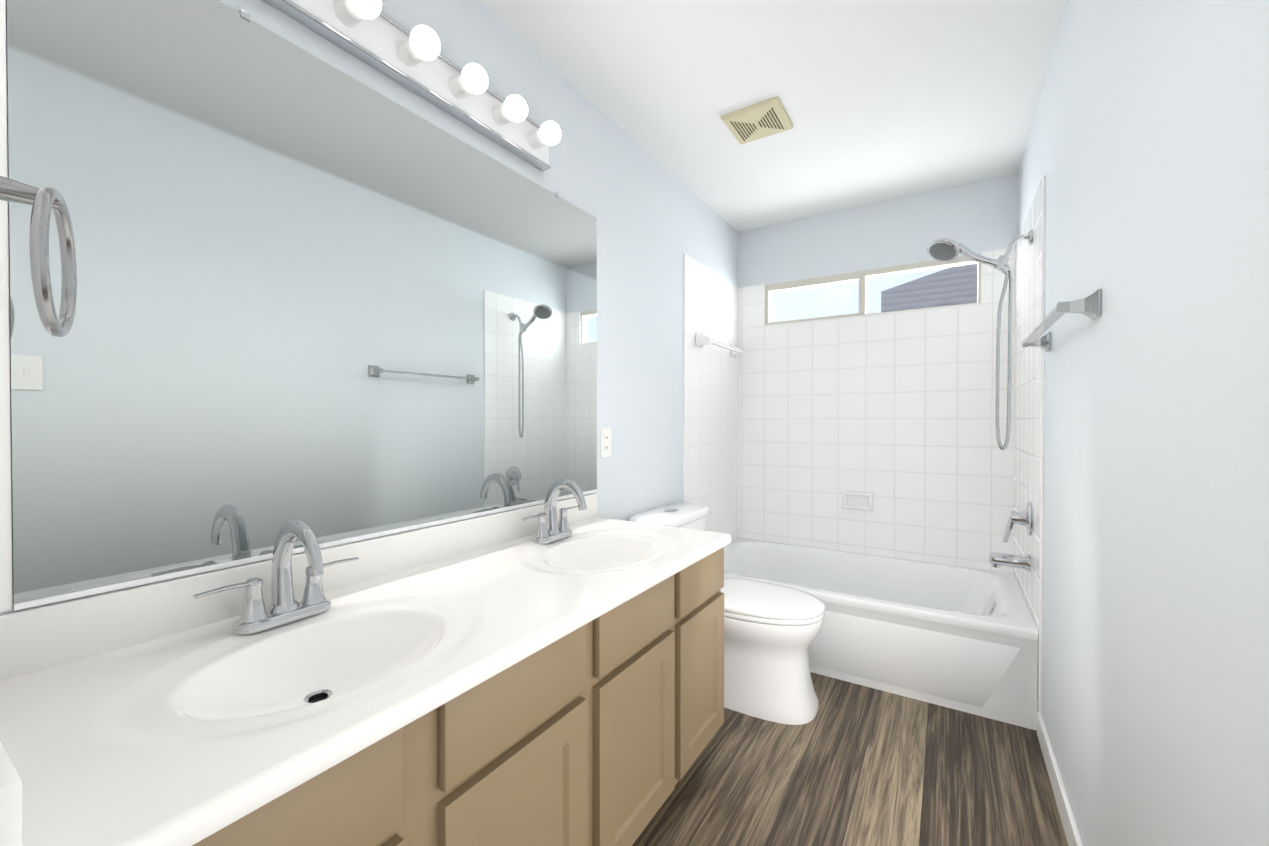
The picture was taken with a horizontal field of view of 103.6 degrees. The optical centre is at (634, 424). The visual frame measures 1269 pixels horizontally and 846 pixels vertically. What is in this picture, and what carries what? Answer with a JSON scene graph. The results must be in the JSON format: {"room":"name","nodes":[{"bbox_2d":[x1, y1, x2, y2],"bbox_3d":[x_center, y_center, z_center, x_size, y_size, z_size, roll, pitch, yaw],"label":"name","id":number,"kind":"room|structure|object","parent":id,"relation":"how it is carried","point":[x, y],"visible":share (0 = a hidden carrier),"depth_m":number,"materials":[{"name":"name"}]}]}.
{"room":"bathroom","nodes":[
{"label":"bathroom","id":0,"kind":"room"},
{"bbox_2d":[0,0,737,614],"bbox_3d":[-0.422,-0.067,1.699,0.100,2.440,4.244,0,1,32],"label":"wall","id":1,"kind":"structure","parent":0,"point":[654,216],"depth_m":2.13,"materials":[{"name":"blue paint"}]},
{"bbox_2d":[0,0,11,611],"bbox_3d":[-0.973,-0.497,0.722,0.004,1.560,0.082,0,1,32],"label":"trim","id":2,"kind":"structure","parent":1,"relation":"attached to","point":[5,534],"depth_m":0.75,"materials":[{"name":"white paint"}]},
{"bbox_2d":[6,0,596,610],"bbox_3d":[-0.551,-0.280,1.389,0.008,1.114,1.493,0,1,32],"label":"mirror","id":3,"kind":"object","parent":1,"relation":"attached to","point":[328,304],"visible":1,"depth_m":1.02,"materials":[{"name":"clear glass"}]},
{"bbox_2d":[263,0,560,171],"bbox_3d":[-0.507,-0.946,1.323,0.146,0.124,0.924,0,1,32],"label":"vanity light","id":4,"kind":"object","parent":1,"relation":"attached to","point":[375,37],"visible":1,"depth_m":1.31,"materials":[{"name":"white"}]},
{"bbox_2d":[600,428,610,457],"bbox_3d":[-0.119,0.075,2.080,0.008,0.120,0.074,0,1,32],"label":"electrical outlet plate","id":5,"kind":"object","parent":1,"relation":"attached to","point":[605,442],"visible":1,"depth_m":2.07,"materials":[{"name":"white plastic"}]},
{"bbox_2d":[683,253,737,540],"bbox_3d":[0.481,0.108,3.035,0.008,2.066,0.805,0,1,32],"label":"tile","id":6,"kind":"structure","parent":1,"relation":"attached to","point":[710,412],"depth_m":2.99,"materials":[{"name":"white tile"}]},
{"bbox_2d":[696,332,743,356],"bbox_3d":[0.534,-0.484,3.034,0.075,0.080,0.610,0,1,32],"label":"towel bar","id":7,"kind":"object","parent":6,"relation":"attached to","point":[701,339],"visible":0.96,"depth_m":2.87,"materials":[{"name":"white ceramic"}]},
{"bbox_2d":[478,0,1066,231],"bbox_3d":[0.259,-1.312,1.259,1.710,0.060,4.244,0,1,32],"label":"ceiling","id":8,"kind":"structure","parent":0,"point":[883,100],"depth_m":1.89,"materials":[{"name":"white paint"}]},
{"bbox_2d":[721,96,792,143],"bbox_3d":[0.522,-1.280,2.119,0.240,0.020,0.230,0,1,32],"label":"ceiling vent","id":9,"kind":"object","parent":8,"relation":"in","point":[763,119],"visible":1,"depth_m":2.09,"materials":[{"name":"beige plastic"}]},
{"bbox_2d":[632,672,1067,845],"bbox_3d":[0.259,1.187,1.282,1.710,0.060,4.244,0,1,32],"label":"floor","id":10,"kind":"structure","parent":0,"point":[851,764],"depth_m":1.61,"materials":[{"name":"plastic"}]},
{"bbox_2d":[0,478,730,845],"bbox_3d":[-0.332,0.667,1.204,0.583,0.982,1.560,0,1,32],"label":"bathroom vanity","id":11,"kind":"object","parent":10,"relation":"on","point":[548,670],"visible":1,"depth_m":0.88,"materials":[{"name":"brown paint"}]},
{"bbox_2d":[629,503,824,724],"bbox_3d":[0.415,0.778,2.188,0.794,0.755,0.500,0,1,32],"label":"toilet","id":12,"kind":"object","parent":10,"relation":"on","point":[771,631],"visible":0.58,"depth_m":1.98,"materials":[{"name":"white ceramic"}]},
{"bbox_2d":[724,537,1037,730],"bbox_3d":[1.105,0.956,2.626,1.490,0.378,0.845,0,1,32],"label":"bathtub","id":13,"kind":"object","parent":10,"relation":"on","point":[961,638],"visible":0.79,"depth_m":2.18,"materials":[{"name":"white ceramic"}]},
{"bbox_2d":[765,303,980,325],"bbox_3d":[1.352,-0.646,2.971,1.163,0.006,0.023,0,1,32],"label":"window sill","id":14,"kind":"structure","parent":0,"point":[876,314],"depth_m":2.91,"materials":[{"name":"white paint"}]},
{"bbox_2d":[737,173,1017,287],"bbox_3d":[1.362,-0.079,3.025,1.710,2.440,0.100,0,1,32],"label":"wall","id":15,"kind":"structure","parent":0,"point":[979,217],"depth_m":2.91,"materials":[{"name":"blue paint"}]},
{"bbox_2d":[765,253,980,324],"bbox_3d":[1.364,-0.779,2.990,1.165,0.271,0.066,0,1,32],"label":"window","id":16,"kind":"structure","parent":15,"relation":"in","point":[862,276],"depth_m":2.96,"materials":[{"name":"beige plastic"}]},
{"bbox_2d":[738,247,1015,572],"bbox_3d":[1.333,0.112,2.980,1.510,2.060,0.008,0,1,32],"label":"tile","id":17,"kind":"structure","parent":15,"relation":"attached to","point":[894,413],"depth_m":2.90,"materials":[{"name":"white tile"}]},
{"bbox_2d":[842,490,872,510],"bbox_3d":[1.318,0.450,2.958,0.168,0.105,0.048,0,1,32],"label":"soap dish","id":18,"kind":"object","parent":17,"relation":"attached to","point":[858,500],"visible":1,"depth_m":2.96,"materials":[{"name":"white ceramic"}]},
{"bbox_2d":[1018,0,1268,845],"bbox_3d":[0.941,-0.059,0.842,0.100,2.440,4.244,0,1,32],"label":"wall","id":19,"kind":"structure","parent":0,"point":[1146,153],"depth_m":0.84,"materials":[{"name":"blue paint"}]},
{"bbox_2d":[1013,176,1044,712],"bbox_3d":[1.736,0.116,2.212,0.008,2.066,0.863,0,1,32],"label":"tile","id":20,"kind":"structure","parent":19,"relation":"attached to","point":[1029,374],"depth_m":2.05,"materials":[{"name":"white tile"}]},
{"bbox_2d":[927,229,1032,449],"bbox_3d":[1.471,-0.358,2.147,0.374,0.929,0.121,0,1,32],"label":"shower head","id":21,"kind":"object","parent":20,"relation":"attached to","point":[944,249],"visible":1,"depth_m":2.11},
{"bbox_2d":[989,502,1031,570],"bbox_3d":[1.581,0.462,2.107,0.137,0.288,0.140,0,1,32],"label":"tub spout","id":22,"kind":"object","parent":20,"relation":"attached to","point":[1022,518],"visible":1,"depth_m":2.08,"materials":[{"name":"silver metal"}]},
{"bbox_2d":[1037,712,1082,845],"bbox_3d":[0.890,1.119,0.880,0.014,0.085,2.304,0,1,32],"label":"baseboard","id":23,"kind":"structure","parent":19,"relation":"attached to","point":[1071,830],"depth_m":1.51,"materials":[{"name":"white paint"}]},
{"bbox_2d":[1022,289,1100,351],"bbox_3d":[1.238,-0.286,1.480,0.076,0.062,0.727,0,1,32],"label":"towel bar","id":24,"kind":"object","parent":19,"relation":"attached to","point":[1089,306],"visible":1,"depth_m":1.21,"materials":[{"name":"silver metal"}]},
{"bbox_3d":[-0.761,-0.055,0.471,0.634,2.440,0.124,0,1,32],"label":"wall","id":25,"kind":"structure","parent":0,"visible":0},
{"bbox_2d":[0,176,76,336],"bbox_3d":[-0.707,-0.201,0.576,0.166,0.191,0.112,0,1,32],"label":"towel ring","id":26,"kind":"object","parent":25,"relation":"attached to","point":[43,201],"visible":1,"depth_m":0.57,"materials":[{"name":"silver metal"}]},
{"label":"outside","id":27,"kind":"structure","parent":0,"visible":0},
{"bbox_2d":[881,263,977,311],"bbox_3d":[8.172,-0.945,11.382,4.260,6.020,4.000,0,1,32],"label":"house","id":28,"kind":"structure","parent":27,"point":[954,274],"depth_m":10.24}
]}

